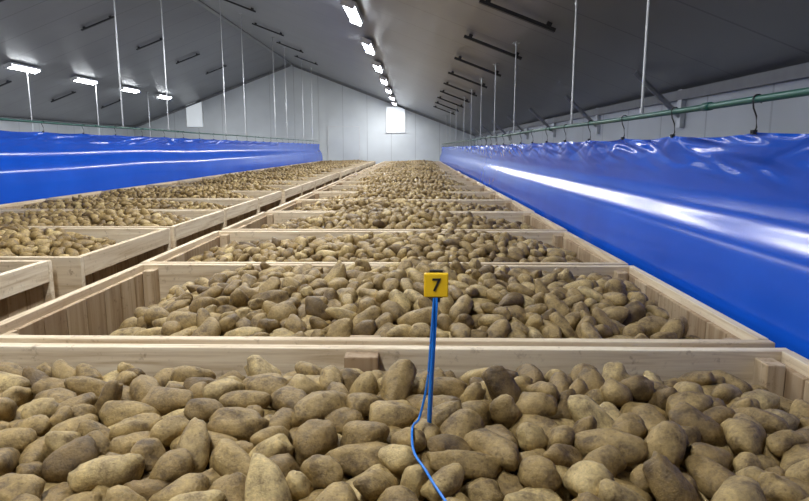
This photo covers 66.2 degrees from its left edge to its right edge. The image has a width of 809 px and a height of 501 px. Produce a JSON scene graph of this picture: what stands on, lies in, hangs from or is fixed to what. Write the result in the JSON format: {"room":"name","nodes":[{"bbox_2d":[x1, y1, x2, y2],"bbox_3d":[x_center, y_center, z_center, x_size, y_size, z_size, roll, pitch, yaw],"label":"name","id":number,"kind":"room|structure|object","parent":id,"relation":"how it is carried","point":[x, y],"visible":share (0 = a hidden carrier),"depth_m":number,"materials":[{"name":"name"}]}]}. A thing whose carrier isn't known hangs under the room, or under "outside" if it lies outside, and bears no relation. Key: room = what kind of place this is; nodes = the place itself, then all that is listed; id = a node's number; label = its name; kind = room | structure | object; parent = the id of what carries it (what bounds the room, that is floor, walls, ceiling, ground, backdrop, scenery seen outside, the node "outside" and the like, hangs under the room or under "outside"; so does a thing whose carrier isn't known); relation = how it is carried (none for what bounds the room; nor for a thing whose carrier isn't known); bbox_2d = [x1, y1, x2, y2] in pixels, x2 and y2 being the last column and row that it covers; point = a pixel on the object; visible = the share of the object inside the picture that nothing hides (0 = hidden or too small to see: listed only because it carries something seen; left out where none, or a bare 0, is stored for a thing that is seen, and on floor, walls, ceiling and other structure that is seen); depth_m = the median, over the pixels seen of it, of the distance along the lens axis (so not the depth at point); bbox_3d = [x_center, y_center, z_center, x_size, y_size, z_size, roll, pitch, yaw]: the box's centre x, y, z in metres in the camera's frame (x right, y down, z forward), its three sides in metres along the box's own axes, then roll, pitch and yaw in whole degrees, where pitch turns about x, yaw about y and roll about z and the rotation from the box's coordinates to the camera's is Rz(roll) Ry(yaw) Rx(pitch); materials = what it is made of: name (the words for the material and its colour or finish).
{"room":"farm building","nodes":[
{"label":"farm building","id":0,"kind":"room"},
{"bbox_2d":[0,117,133,135],"bbox_3d":[-13.324,-1.797,13.363,0.100,2.807,33.500,0,9,1],"label":"wall","id":1,"kind":"structure","parent":0,"point":[15,126],"depth_m":23.53,"materials":[{"name":"metal"}]},
{"bbox_2d":[0,117,133,127],"bbox_3d":[-13.244,-3.123,13.143,0.060,0.100,33.500,0,9,1],"label":"trim","id":2,"kind":"structure","parent":1,"relation":"attached to","point":[0,117],"depth_m":23.90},
{"bbox_2d":[0,130,322,203],"bbox_3d":[-4.136,-1.585,12.987,0.165,1.490,32.000,0,9,1],"label":"tarp","id":3,"kind":"object","parent":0,"point":[33,165],"visible":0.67,"depth_m":8.95,"materials":[{"name":"plastic"}]},
{"bbox_2d":[133,64,475,163],"bbox_3d":[-4.790,-5.956,29.560,16.600,5.730,0.100,0,9,1],"label":"wall","id":4,"kind":"structure","parent":0,"point":[330,103],"depth_m":29.47,"materials":[{"name":"metal"}]},
{"bbox_2d":[185,101,203,127],"bbox_3d":[-9.991,-6.471,29.483,0.850,1.250,0.050,0,9,1],"label":"window","id":5,"kind":"structure","parent":4,"relation":"in","point":[194,116],"depth_m":29.50,"materials":[{"name":"grey"}]},
{"bbox_2d":[134,65,290,127],"bbox_3d":[-9.141,-7.271,29.336,7.635,2.942,0.050,0,9,1],"label":"trim","id":6,"kind":"structure","parent":4,"relation":"attached to","point":[287,66],"depth_m":29.31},
{"bbox_2d":[193,0,292,64],"bbox_3d":[-5.575,-5.985,12.538,0.140,0.030,33.500,0,9,1],"label":"trim","id":7,"kind":"structure","parent":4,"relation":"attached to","point":[199,2],"depth_m":20.05,"materials":[{"name":"metal"}]},
{"bbox_2d":[328,126,359,160],"bbox_3d":[-2.892,-4.495,29.670,1.530,2.840,0.075,0,9,1],"label":"door","id":8,"kind":"structure","parent":4,"relation":"in","point":[343,141],"depth_m":29.58,"materials":[{"name":"metal"}]},
{"bbox_2d":[292,65,474,135],"bbox_3d":[-0.942,-7.062,29.230,8.635,3.320,0.050,0,9,1],"label":"trim","id":9,"kind":"structure","parent":4,"relation":"attached to","point":[292,65],"depth_m":29.20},
{"bbox_2d":[386,106,405,132],"bbox_3d":[-0.412,-6.197,29.364,0.950,1.250,0.050,0,9,1],"label":"window","id":10,"kind":"structure","parent":4,"relation":"in","point":[395,115],"depth_m":29.36,"materials":[{"name":"white"}]},
{"bbox_2d":[0,0,808,134],"bbox_3d":[-5.075,-4.409,12.790,17.000,3.513,33.900,0,9,1],"label":"ceiling","id":11,"kind":"structure","parent":0,"point":[691,43],"depth_m":12.82,"materials":[{"name":"metal"}]},
{"bbox_2d":[3,62,41,73],"bbox_3d":[-10.092,-4.822,16.407,0.218,0.162,1.300,0,9,1],"label":"lamp","id":12,"kind":"object","parent":11,"relation":"hanging from","point":[11,65],"visible":1,"depth_m":16.29,"materials":[{"name":"white"}]},
{"bbox_2d":[27,70,32,131],"bbox_3d":[-10.111,-4.019,16.742,0.080,1.843,0.080,0,9,1],"label":"suspension rod","id":13,"kind":"object","parent":11,"relation":"hanging from","point":[27,70],"visible":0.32,"depth_m":16.72,"materials":[{"name":"metal"}]},
{"bbox_2d":[70,76,97,84],"bbox_3d":[-10.039,-5.327,19.465,0.218,0.162,1.300,0,9,1],"label":"lamp","id":14,"kind":"object","parent":11,"relation":"hanging from","point":[75,78],"visible":1,"depth_m":19.37,"materials":[{"name":"white"}]},
{"bbox_2d":[81,16,114,30],"bbox_3d":[-7.628,-5.650,15.416,0.854,0.362,0.060,0,9,1],"label":"roof rail","id":15,"kind":"object","parent":11,"relation":"attached to","point":[110,17],"visible":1,"depth_m":15.40,"materials":[{"name":"metal"}]},
{"bbox_2d":[113,0,123,126],"bbox_3d":[-4.239,-3.366,9.096,0.080,3.049,0.080,0,9,1],"label":"suspension rod","id":16,"kind":"object","parent":11,"relation":"hanging from","point":[113,0],"visible":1,"depth_m":9.19,"materials":[{"name":"metal"}]},
{"bbox_2d":[118,86,139,93],"bbox_3d":[-9.987,-5.833,22.523,0.218,0.162,1.300,0,9,1],"label":"lamp","id":17,"kind":"object","parent":11,"relation":"hanging from","point":[123,88],"visible":0.92,"depth_m":22.45,"materials":[{"name":"white"}]},
{"bbox_2d":[155,94,171,99],"bbox_3d":[-9.934,-6.338,25.581,0.218,0.162,1.300,0,9,1],"label":"lamp","id":18,"kind":"object","parent":11,"relation":"hanging from","point":[163,96],"visible":1,"depth_m":25.40,"materials":[{"name":"white"}]},
{"bbox_2d":[160,0,168,129],"bbox_3d":[-4.210,-3.652,10.822,0.080,3.049,0.080,0,9,1],"label":"suspension rod","id":19,"kind":"object","parent":11,"relation":"hanging from","point":[160,0],"visible":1,"depth_m":10.88,"materials":[{"name":"metal"}]},
{"bbox_2d":[0,118,317,143],"bbox_3d":[-4.184,-2.338,12.610,0.038,0.139,31.500,0,9,1],"label":"pipe","id":20,"kind":"object","parent":19,"relation":"hanging from","point":[3,119],"visible":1,"depth_m":9.17,"materials":[{"name":"metal"}]},
{"bbox_2d":[219,0,226,133],"bbox_3d":[-4.152,-4.206,14.176,0.080,3.049,0.080,0,9,1],"label":"suspension rod","id":21,"kind":"object","parent":11,"relation":"hanging from","point":[219,0],"visible":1,"depth_m":14.17,"materials":[{"name":"metal"}]},
{"bbox_2d":[224,0,255,12],"bbox_3d":[-3.754,-5.506,13.853,0.854,0.362,0.060,0,9,1],"label":"roof rail","id":22,"kind":"object","parent":11,"relation":"attached to","point":[251,9],"visible":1,"depth_m":13.83,"materials":[{"name":"metal"}]},
{"bbox_2d":[239,13,245,135],"bbox_3d":[-4.123,-4.483,15.853,0.080,3.049,0.080,0,9,1],"label":"suspension rod","id":23,"kind":"object","parent":11,"relation":"hanging from","point":[239,13],"visible":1,"depth_m":15.85,"materials":[{"name":"metal"}]},
{"bbox_2d":[252,23,283,35],"bbox_3d":[-3.703,-5.995,16.812,0.854,0.362,0.060,0,9,1],"label":"roof rail","id":24,"kind":"object","parent":11,"relation":"attached to","point":[255,24],"visible":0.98,"depth_m":16.79,"materials":[{"name":"metal"}]},
{"bbox_2d":[271,37,275,137],"bbox_3d":[-4.064,-5.054,19.306,0.080,3.049,0.080,0,9,1],"label":"suspension rod","id":25,"kind":"object","parent":11,"relation":"hanging from","point":[271,37],"visible":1,"depth_m":19.27,"materials":[{"name":"metal"}]},
{"bbox_2d":[340,0,363,26],"bbox_3d":[-0.765,-3.512,9.164,0.218,0.162,1.300,0,9,1],"label":"lamp","id":26,"kind":"object","parent":11,"relation":"hanging from","point":[351,8],"visible":1,"depth_m":8.98,"materials":[{"name":"white"}]},
{"bbox_2d":[360,37,375,55],"bbox_3d":[-0.712,-4.017,12.222,0.218,0.162,1.300,0,9,1],"label":"lamp","id":27,"kind":"object","parent":11,"relation":"hanging from","point":[368,45],"visible":1,"depth_m":11.97,"materials":[{"name":"white"}]},
{"bbox_2d":[372,60,382,72],"bbox_3d":[-0.660,-4.523,15.280,0.218,0.162,1.300,0,9,1],"label":"lamp","id":28,"kind":"object","parent":11,"relation":"hanging from","point":[378,67],"visible":1,"depth_m":14.98,"materials":[{"name":"white"}]},
{"bbox_2d":[379,75,388,84],"bbox_3d":[-0.607,-5.029,18.338,0.218,0.162,1.300,0,9,1],"label":"lamp","id":29,"kind":"object","parent":11,"relation":"hanging from","point":[383,79],"visible":1,"depth_m":17.87,"materials":[{"name":"white"}]},
{"bbox_2d":[443,82,476,96],"bbox_3d":[1.240,-3.585,13.781,0.761,0.331,0.060,0,9,1],"label":"roof rail","id":30,"kind":"object","parent":11,"relation":"attached to","point":[446,83],"visible":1,"depth_m":13.76,"materials":[{"name":"metal"}]},
{"bbox_2d":[448,71,486,88],"bbox_3d":[1.207,-3.267,11.857,0.761,0.331,0.060,0,9,1],"label":"roof rail","id":31,"kind":"object","parent":11,"relation":"attached to","point":[452,72],"visible":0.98,"depth_m":11.84,"materials":[{"name":"metal"}]},
{"bbox_2d":[454,56,500,76],"bbox_3d":[1.174,-2.949,9.934,0.761,0.331,0.060,0,9,1],"label":"roof rail","id":32,"kind":"object","parent":11,"relation":"attached to","point":[459,57],"visible":0.93,"depth_m":9.91,"materials":[{"name":"metal"}]},
{"bbox_2d":[463,34,521,59],"bbox_3d":[1.141,-2.631,8.010,0.761,0.331,0.060,0,9,1],"label":"roof rail","id":33,"kind":"object","parent":11,"relation":"attached to","point":[470,36],"visible":0.9,"depth_m":7.99,"materials":[{"name":"metal"}]},
{"bbox_2d":[493,63,498,135],"bbox_3d":[1.362,-2.269,9.333,0.080,1.070,0.080,0,9,1],"label":"suspension rod","id":34,"kind":"object","parent":11,"relation":"hanging from","point":[495,64],"visible":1,"depth_m":9.32,"materials":[{"name":"metal"}]},
{"bbox_2d":[512,41,519,132],"bbox_3d":[1.330,-1.959,7.459,0.080,1.070,0.080,0,9,1],"label":"suspension rod","id":35,"kind":"object","parent":11,"relation":"hanging from","point":[516,42],"visible":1,"depth_m":7.45,"materials":[{"name":"metal"}]},
{"bbox_2d":[479,0,555,32],"bbox_3d":[1.108,-2.313,6.086,0.761,0.331,0.060,0,9,1],"label":"roof rail","id":36,"kind":"object","parent":11,"relation":"attached to","point":[548,26],"visible":1,"depth_m":6.07,"materials":[{"name":"metal"}]},
{"bbox_2d":[570,0,577,123],"bbox_3d":[1.282,-1.499,4.677,0.080,1.070,0.080,0,9,1],"label":"suspension rod","id":37,"kind":"object","parent":11,"relation":"hanging from","point":[576,5],"visible":0.86,"depth_m":4.68,"materials":[{"name":"metal"}]},
{"bbox_2d":[640,0,649,112],"bbox_3d":[1.257,-1.254,3.197,0.080,1.070,0.080,0,9,1],"label":"suspension rod","id":38,"kind":"object","parent":11,"relation":"hanging from","point":[648,1],"visible":1,"depth_m":3.23,"materials":[{"name":"metal"}]},
{"bbox_2d":[439,132,808,359],"bbox_3d":[1.399,-1.503,12.906,0.130,1.355,32.000,0,9,1],"label":"tarp","id":39,"kind":"object","parent":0,"point":[723,222],"visible":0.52,"depth_m":2.62,"materials":[{"name":"plastic"}]},
{"bbox_2d":[476,78,808,145],"bbox_3d":[3.174,-1.566,13.118,0.100,2.430,33.500,0,9,1],"label":"wall","id":40,"kind":"structure","parent":0,"point":[791,115],"depth_m":6.17,"materials":[{"name":"metal"}]},
{"bbox_2d":[507,116,528,138],"bbox_3d":[2.889,-3.146,15.852,0.565,0.597,0.100,0,9,1],"label":"brace","id":41,"kind":"object","parent":40,"relation":"attached to","point":[508,117],"visible":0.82,"depth_m":15.83,"materials":[{"name":"metal"}]},
{"bbox_2d":[529,108,555,136],"bbox_3d":[2.836,-2.641,12.794,0.565,0.597,0.100,0,9,1],"label":"brace","id":42,"kind":"object","parent":40,"relation":"attached to","point":[530,109],"visible":0.82,"depth_m":12.77,"materials":[{"name":"metal"}]},
{"bbox_2d":[564,95,600,133],"bbox_3d":[2.784,-2.135,9.736,0.565,0.597,0.100,0,9,1],"label":"brace","id":43,"kind":"object","parent":40,"relation":"attached to","point":[597,117],"visible":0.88,"depth_m":9.71,"materials":[{"name":"metal"}]},
{"bbox_2d":[475,62,808,136],"bbox_3d":[3.094,-2.705,12.931,0.060,0.100,33.500,0,9,1],"label":"trim","id":44,"kind":"structure","parent":40,"relation":"attached to","point":[801,71],"depth_m":6.07,"materials":[{"name":"metal"}]},
{"bbox_2d":[633,71,685,127],"bbox_3d":[2.732,-1.629,6.678,0.565,0.597,0.100,0,9,1],"label":"brace","id":45,"kind":"object","parent":40,"relation":"attached to","point":[680,118],"visible":0.85,"depth_m":6.65,"materials":[{"name":"metal"}]},
{"bbox_3d":[-5.075,-0.340,13.463,16.800,0.100,33.900,0,9,1],"label":"floor","id":46,"kind":"structure","parent":0,"visible":0},
{"bbox_2d":[0,260,54,320],"bbox_3d":[-3.018,0.757,2.686,2.420,1.249,1.210,0,9,1],"label":"wooden crate","id":47,"kind":"object","parent":46,"relation":"on","point":[25,285],"visible":0.3,"depth_m":3.00,"materials":[{"name":"brown wood"}]},
{"bbox_2d":[0,228,170,298],"bbox_3d":[-2.892,0.549,3.947,2.420,1.249,1.210,0,9,1],"label":"wooden crate","id":48,"kind":"object","parent":46,"relation":"on","point":[133,246],"visible":0.25,"depth_m":3.63,"materials":[{"name":"brown wood"}]},
{"bbox_2d":[0,224,115,255],"bbox_3d":[-2.892,0.007,3.858,2.270,0.342,1.071,0,9,1],"label":"pile","id":49,"kind":"object","parent":48,"relation":"in","point":[16,240],"visible":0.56,"depth_m":3.78,"materials":[{"name":"food"}]},
{"bbox_2d":[0,210,224,248],"bbox_3d":[-2.870,0.340,5.210,2.420,1.249,1.210,0,9,1],"label":"wooden crate","id":50,"kind":"object","parent":46,"relation":"on","point":[202,222],"visible":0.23,"depth_m":5.03,"materials":[{"name":"brown wood"}]},
{"bbox_2d":[0,205,190,225],"bbox_3d":[-2.870,-0.208,5.119,2.270,0.296,1.070,0,9,1],"label":"pile","id":51,"kind":"object","parent":50,"relation":"in","point":[111,216],"visible":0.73,"depth_m":4.90,"materials":[{"name":"food"}]},
{"bbox_2d":[0,199,258,226],"bbox_3d":[-2.862,0.132,6.473,2.420,1.249,1.210,0,9,1],"label":"wooden crate","id":52,"kind":"object","parent":46,"relation":"on","point":[242,209],"visible":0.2,"depth_m":6.47,"materials":[{"name":"brown wood"}]},
{"bbox_2d":[17,195,233,208],"bbox_3d":[-2.862,-0.429,6.380,2.270,0.280,1.070,0,9,1],"label":"pile","id":53,"kind":"object","parent":52,"relation":"in","point":[81,202],"visible":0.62,"depth_m":6.19,"materials":[{"name":"food"}]},
{"bbox_2d":[47,191,281,212],"bbox_3d":[-2.848,-0.077,7.735,2.420,1.249,1.210,0,9,1],"label":"wooden crate","id":54,"kind":"object","parent":46,"relation":"on","point":[267,200],"visible":0.14,"depth_m":7.69,"materials":[{"name":"brown wood"}]},
{"bbox_2d":[88,185,254,197],"bbox_3d":[-2.848,-0.620,7.646,2.270,0.374,1.070,0,9,1],"label":"pile","id":55,"kind":"object","parent":54,"relation":"in","point":[191,191],"visible":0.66,"depth_m":7.39,"materials":[{"name":"food"}]},
{"bbox_2d":[105,185,301,203],"bbox_3d":[-2.794,-0.286,8.998,2.420,1.249,1.210,0,9,1],"label":"wooden crate","id":56,"kind":"object","parent":46,"relation":"on","point":[290,192],"visible":0.1,"depth_m":9.18,"materials":[{"name":"brown wood"}]},
{"bbox_2d":[148,182,283,190],"bbox_3d":[-2.794,-0.846,8.905,2.270,0.280,1.070,0,9,1],"label":"pile","id":57,"kind":"object","parent":56,"relation":"in","point":[243,186],"visible":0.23,"depth_m":8.73,"materials":[{"name":"food"}]},
{"bbox_2d":[148,181,314,195],"bbox_3d":[-2.770,-0.495,10.260,2.420,1.249,1.210,0,9,1],"label":"wooden crate","id":58,"kind":"object","parent":46,"relation":"on","point":[307,186],"visible":0.12,"depth_m":10.47,"materials":[{"name":"brown wood"}]},
{"bbox_2d":[176,177,298,184],"bbox_3d":[-2.770,-1.046,10.169,2.270,0.327,1.070,0,9,1],"label":"pile","id":59,"kind":"object","parent":58,"relation":"in","point":[229,180],"visible":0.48,"depth_m":9.97,"materials":[{"name":"food"}]},
{"bbox_2d":[178,177,324,189],"bbox_3d":[-2.753,-0.703,11.523,2.420,1.249,1.210,0,9,1],"label":"wooden crate","id":60,"kind":"object","parent":46,"relation":"on","point":[319,182],"visible":0.1,"depth_m":11.64,"materials":[{"name":"brown wood"}]},
{"bbox_2d":[217,173,308,180],"bbox_3d":[-2.753,-1.246,11.433,2.270,0.374,1.070,0,9,1],"label":"pile","id":61,"kind":"object","parent":60,"relation":"in","point":[236,175],"visible":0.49,"depth_m":11.19,"materials":[{"name":"food"}]},
{"bbox_2d":[206,175,332,185],"bbox_3d":[-2.753,-0.912,12.786,2.420,1.249,1.210,0,9,1],"label":"wooden crate","id":62,"kind":"object","parent":46,"relation":"on","point":[328,178],"visible":0.1,"depth_m":12.82,"materials":[{"name":"brown wood"}]},
{"bbox_2d":[239,170,316,176],"bbox_3d":[-2.753,-1.455,12.696,2.270,0.374,1.070,0,9,1],"label":"pile","id":63,"kind":"object","parent":62,"relation":"in","point":[300,174],"visible":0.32,"depth_m":12.50,"materials":[{"name":"food"}]},
{"bbox_2d":[221,172,339,181],"bbox_3d":[-2.735,-1.121,14.049,2.420,1.250,1.210,0,9,1],"label":"wooden crate","id":64,"kind":"object","parent":46,"relation":"on","point":[336,175],"visible":0.06,"depth_m":14.09,"materials":[{"name":"brown wood"}]},
{"bbox_2d":[272,170,326,173],"bbox_3d":[-2.735,-1.681,13.956,2.270,0.280,1.070,0,9,1],"label":"pile","id":65,"kind":"object","parent":64,"relation":"in","point":[296,171],"visible":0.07,"depth_m":13.81,"materials":[{"name":"food"}]},
{"bbox_2d":[244,170,346,178],"bbox_3d":[-2.690,-1.330,15.311,2.420,1.249,1.210,0,9,1],"label":"wooden crate","id":66,"kind":"object","parent":46,"relation":"on","point":[343,173],"visible":0.08,"depth_m":15.67,"materials":[{"name":"brown wood"}]},
{"bbox_2d":[261,167,332,171],"bbox_3d":[-2.690,-1.871,15.221,2.270,0.346,1.070,0,9,1],"label":"pile","id":67,"kind":"object","parent":66,"relation":"in","point":[281,168],"visible":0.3,"depth_m":15.02,"materials":[{"name":"food"}]},
{"bbox_2d":[257,169,350,175],"bbox_3d":[-2.689,-1.538,16.574,2.420,1.249,1.210,0,9,1],"label":"wooden crate","id":68,"kind":"object","parent":46,"relation":"on","point":[348,170],"visible":0.11,"depth_m":16.93,"materials":[{"name":"brown wood"}]},
{"bbox_2d":[272,165,332,169],"bbox_3d":[-2.689,-2.081,16.484,2.270,0.374,1.070,0,9,1],"label":"pile","id":69,"kind":"object","parent":68,"relation":"in","point":[316,166],"visible":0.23,"depth_m":16.30,"materials":[{"name":"food"}]},
{"bbox_2d":[264,167,354,173],"bbox_3d":[-2.672,-1.748,17.837,2.420,1.250,1.210,0,9,1],"label":"wooden crate","id":70,"kind":"object","parent":46,"relation":"on","point":[351,168],"visible":0.12,"depth_m":18.08,"materials":[{"name":"brown wood"}]},
{"bbox_2d":[287,164,344,168],"bbox_3d":[-2.672,-2.289,17.747,2.270,0.346,1.070,0,9,1],"label":"pile","id":71,"kind":"object","parent":70,"relation":"in","point":[299,165],"visible":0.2,"depth_m":17.56,"materials":[{"name":"food"}]},
{"bbox_2d":[280,166,359,172],"bbox_3d":[-2.623,-1.956,19.099,2.420,1.249,1.210,0,9,1],"label":"wooden crate","id":72,"kind":"object","parent":46,"relation":"on","point":[357,168],"visible":0.14,"depth_m":19.08,"materials":[{"name":"brown wood"}]},
{"bbox_2d":[298,163,348,166],"bbox_3d":[-2.623,-2.498,19.009,2.270,0.346,1.070,0,9,1],"label":"pile","id":73,"kind":"object","parent":72,"relation":"in","point":[340,165],"visible":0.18,"depth_m":18.83,"materials":[{"name":"food"}]},
{"bbox_2d":[140,231,627,264],"bbox_3d":[-0.099,0.579,3.767,2.420,1.249,1.210,0,9,1],"label":"wooden crate","id":74,"kind":"object","parent":46,"relation":"on","point":[588,253],"visible":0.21,"depth_m":3.96,"materials":[{"name":"brown wood"}]},
{"bbox_2d":[187,226,582,261],"bbox_3d":[-0.099,0.030,3.676,2.270,0.296,1.070,0,9,1],"label":"pile","id":75,"kind":"object","parent":74,"relation":"in","point":[451,245],"visible":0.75,"depth_m":3.46,"materials":[{"name":"food"}]},
{"bbox_2d":[0,264,774,347],"bbox_3d":[-0.110,0.782,2.539,2.420,1.249,1.210,0,9,1],"label":"wooden crate","id":76,"kind":"object","parent":46,"relation":"on","point":[90,313],"visible":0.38,"depth_m":2.25,"materials":[{"name":"brown wood"}]},
{"bbox_2d":[109,258,700,338],"bbox_3d":[-0.110,0.323,2.463,2.270,0.500,1.070,0,9,1],"label":"pile","id":77,"kind":"object","parent":76,"relation":"in","point":[357,298],"visible":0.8,"depth_m":2.22,"materials":[{"name":"food"}]},
{"bbox_2d":[221,212,566,230],"bbox_3d":[-0.067,0.370,5.030,2.420,1.249,1.210,0,9,1],"label":"wooden crate","id":78,"kind":"object","parent":46,"relation":"on","point":[253,223],"visible":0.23,"depth_m":5.15,"materials":[{"name":"brown wood"}]},
{"bbox_2d":[260,206,535,228],"bbox_3d":[-0.067,-0.172,4.939,2.270,0.342,1.071,0,9,1],"label":"pile","id":79,"kind":"object","parent":78,"relation":"in","point":[372,217],"visible":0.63,"depth_m":4.71,"materials":[{"name":"food"}]},
{"bbox_2d":[267,200,533,211],"bbox_3d":[-0.027,0.161,6.292,2.420,1.250,1.210,0,9,1],"label":"wooden crate","id":80,"kind":"object","parent":46,"relation":"on","point":[515,206],"visible":0.18,"depth_m":6.66,"materials":[{"name":"brown wood"}]},
{"bbox_2d":[290,197,512,210],"bbox_3d":[-0.027,-0.387,6.201,2.270,0.296,1.070,0,9,1],"label":"pile","id":81,"kind":"object","parent":80,"relation":"in","point":[347,204],"visible":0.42,"depth_m":6.00,"materials":[{"name":"food"}]},
{"bbox_2d":[294,192,511,199],"bbox_3d":[-0.010,-0.047,7.555,2.420,1.249,1.210,0,9,1],"label":"wooden crate","id":82,"kind":"object","parent":46,"relation":"on","point":[312,195],"visible":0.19,"depth_m":7.97,"materials":[{"name":"brown wood"}]},
{"bbox_2d":[322,187,491,198],"bbox_3d":[-0.010,-0.598,7.464,2.270,0.327,1.070,0,9,1],"label":"pile","id":83,"kind":"object","parent":82,"relation":"in","point":[391,193],"visible":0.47,"depth_m":7.26,"materials":[{"name":"food"}]},
{"bbox_2d":[312,186,495,191],"bbox_3d":[0.009,-0.256,8.817,2.420,1.249,1.210,0,9,1],"label":"wooden crate","id":84,"kind":"object","parent":46,"relation":"on","point":[325,188],"visible":0.12,"depth_m":9.25,"materials":[{"name":"brown wood"}]},
{"bbox_2d":[331,181,475,191],"bbox_3d":[0.009,-0.807,8.726,2.270,0.327,1.070,0,9,1],"label":"pile","id":85,"kind":"object","parent":84,"relation":"in","point":[433,186],"visible":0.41,"depth_m":8.53,"materials":[{"name":"food"}]},
{"bbox_2d":[0,343,808,402],"bbox_3d":[-0.131,0.987,1.301,2.420,1.249,1.210,0,9,1],"label":"wooden crate","id":86,"kind":"object","parent":46,"relation":"on","point":[784,372],"visible":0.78,"depth_m":1.76,"materials":[{"name":"brown wood"}]},
{"bbox_2d":[0,355,808,500],"bbox_3d":[-0.131,0.445,1.208,2.270,0.268,1.077,0,9,1],"label":"pile","id":87,"kind":"object","parent":86,"relation":"in","point":[310,432],"visible":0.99,"depth_m":1.23,"materials":[{"name":"food"}]},
{"bbox_2d":[411,269,448,500],"bbox_3d":[0.050,0.355,1.080,0.079,0.578,0.391,0,9,1],"label":"probe","id":88,"kind":"object","parent":87,"relation":"in","point":[436,282],"visible":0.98,"depth_m":1.22,"materials":[{"name":"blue plastic"}]},
{"bbox_2d":[326,181,485,185],"bbox_3d":[0.034,-0.465,10.080,2.420,1.249,1.210,0,9,1],"label":"wooden crate","id":89,"kind":"object","parent":46,"relation":"on","point":[337,183],"visible":0.1,"depth_m":10.52,"materials":[{"name":"brown wood"}]},
{"bbox_2d":[349,176,466,185],"bbox_3d":[0.034,-1.008,9.990,2.270,0.374,1.070,0,9,1],"label":"pile","id":90,"kind":"object","parent":89,"relation":"in","point":[379,180],"visible":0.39,"depth_m":9.75,"materials":[{"name":"food"}]},
{"bbox_2d":[344,175,469,177],"bbox_3d":[0.061,-0.882,12.606,2.420,1.249,1.210,0,9,1],"label":"wooden crate","id":91,"kind":"object","parent":46,"relation":"on","point":[349,176],"visible":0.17,"depth_m":13.05,"materials":[{"name":"brown wood"}]},
{"bbox_2d":[361,172,456,177],"bbox_3d":[0.061,-1.433,12.515,2.270,0.327,1.070,0,9,1],"label":"pile","id":92,"kind":"object","parent":91,"relation":"in","point":[388,173],"visible":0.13,"depth_m":12.38,"materials":[{"name":"food"}]},
{"bbox_2d":[351,173,463,174],"bbox_3d":[0.076,-1.091,13.868,2.420,1.249,1.210,0,9,1],"label":"wooden crate","id":93,"kind":"object","parent":46,"relation":"on","point":[354,173],"visible":0.1,"depth_m":14.31,"materials":[{"name":"brown wood"}]},
{"bbox_2d":[362,170,454,174],"bbox_3d":[0.076,-1.651,13.776,2.270,0.280,1.070,0,9,1],"label":"pile","id":94,"kind":"object","parent":93,"relation":"in","point":[422,171],"visible":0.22,"depth_m":13.62,"materials":[{"name":"food"}]},
{"bbox_2d":[338,178,477,181],"bbox_3d":[0.055,-0.674,11.343,2.420,1.249,1.210,0,9,1],"label":"wooden crate","id":95,"kind":"object","parent":46,"relation":"on","point":[343,179],"visible":0.13,"depth_m":11.78,"materials":[{"name":"brown wood"}]},
{"bbox_2d":[356,173,451,180],"bbox_3d":[0.055,-1.216,11.253,2.270,0.374,1.070,0,9,1],"label":"pile","id":96,"kind":"object","parent":95,"relation":"in","point":[414,176],"visible":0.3,"depth_m":11.06,"materials":[{"name":"food"}]},
{"bbox_2d":[361,169,455,170],"bbox_3d":[0.117,-1.509,16.394,2.420,1.249,1.210,0,9,1],"label":"wooden crate","id":97,"kind":"object","parent":46,"relation":"on","point":[363,169],"visible":0.06,"depth_m":15.71,"materials":[{"name":"brown wood"}]},
{"bbox_2d":[375,165,437,169],"bbox_3d":[0.117,-2.051,16.304,2.270,0.374,1.070,0,9,1],"label":"pile","id":98,"kind":"object","parent":97,"relation":"in","point":[426,167],"visible":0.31,"depth_m":16.08,"materials":[{"name":"food"}]},
{"bbox_2d":[357,171,460,172],"bbox_3d":[0.120,-1.300,15.131,2.420,1.249,1.210,0,9,1],"label":"wooden crate","id":99,"kind":"object","parent":46,"relation":"on","point":[359,171],"visible":0.09,"depth_m":14.45,"materials":[{"name":"brown wood"}]},
{"bbox_2d":[368,168,445,171],"bbox_3d":[0.120,-1.860,15.038,2.270,0.280,1.070,0,9,1],"label":"pile","id":100,"kind":"object","parent":99,"relation":"in","point":[388,169],"visible":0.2,"depth_m":14.90,"materials":[{"name":"food"}]},
{"bbox_2d":[366,167,452,168],"bbox_3d":[0.145,-1.717,17.656,2.420,1.249,1.210,0,9,1],"label":"wooden crate","id":101,"kind":"object","parent":46,"relation":"on","point":[368,167],"visible":0.12,"depth_m":18.13,"materials":[{"name":"brown wood"}]},
{"bbox_2d":[388,164,441,168],"bbox_3d":[0.145,-2.260,17.567,2.270,0.374,1.070,0,9,1],"label":"pile","id":102,"kind":"object","parent":101,"relation":"in","point":[393,165],"visible":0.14,"depth_m":17.33,"materials":[{"name":"food"}]},
{"bbox_3d":[-2.599,-2.373,21.625,2.420,1.249,1.210,0,9,1],"label":"wooden crate","id":103,"kind":"object","parent":46,"relation":"on","visible":0},
{"bbox_2d":[311,162,353,164],"bbox_3d":[-2.599,-2.924,21.534,2.270,0.327,1.070,0,9,1],"label":"pile","id":104,"kind":"object","parent":103,"relation":"in","point":[322,162],"visible":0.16,"depth_m":21.35,"materials":[{"name":"food"}]},
{"bbox_3d":[0.201,-2.135,20.182,2.420,1.249,1.210,0,9,1],"label":"wooden crate","id":105,"kind":"object","parent":46,"relation":"on","visible":0},
{"bbox_2d":[386,162,437,165],"bbox_3d":[0.201,-2.678,20.092,2.270,0.374,1.070,0,9,1],"label":"pile","id":106,"kind":"object","parent":105,"relation":"in","point":[396,163],"visible":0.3,"depth_m":19.85,"materials":[{"name":"food"}]},
{"bbox_3d":[1.566,-4.226,21.171,0.080,1.070,0.080,0,9,1],"label":"suspension rod","id":107,"kind":"object","parent":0,"visible":0},
{"bbox_2d":[441,87,808,146],"bbox_3d":[1.416,-2.190,12.539,0.038,0.142,31.500,0,9,1],"label":"pipe","id":108,"kind":"object","parent":107,"relation":"hanging from","point":[758,98],"visible":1,"depth_m":2.72,"materials":[{"name":"metal"}]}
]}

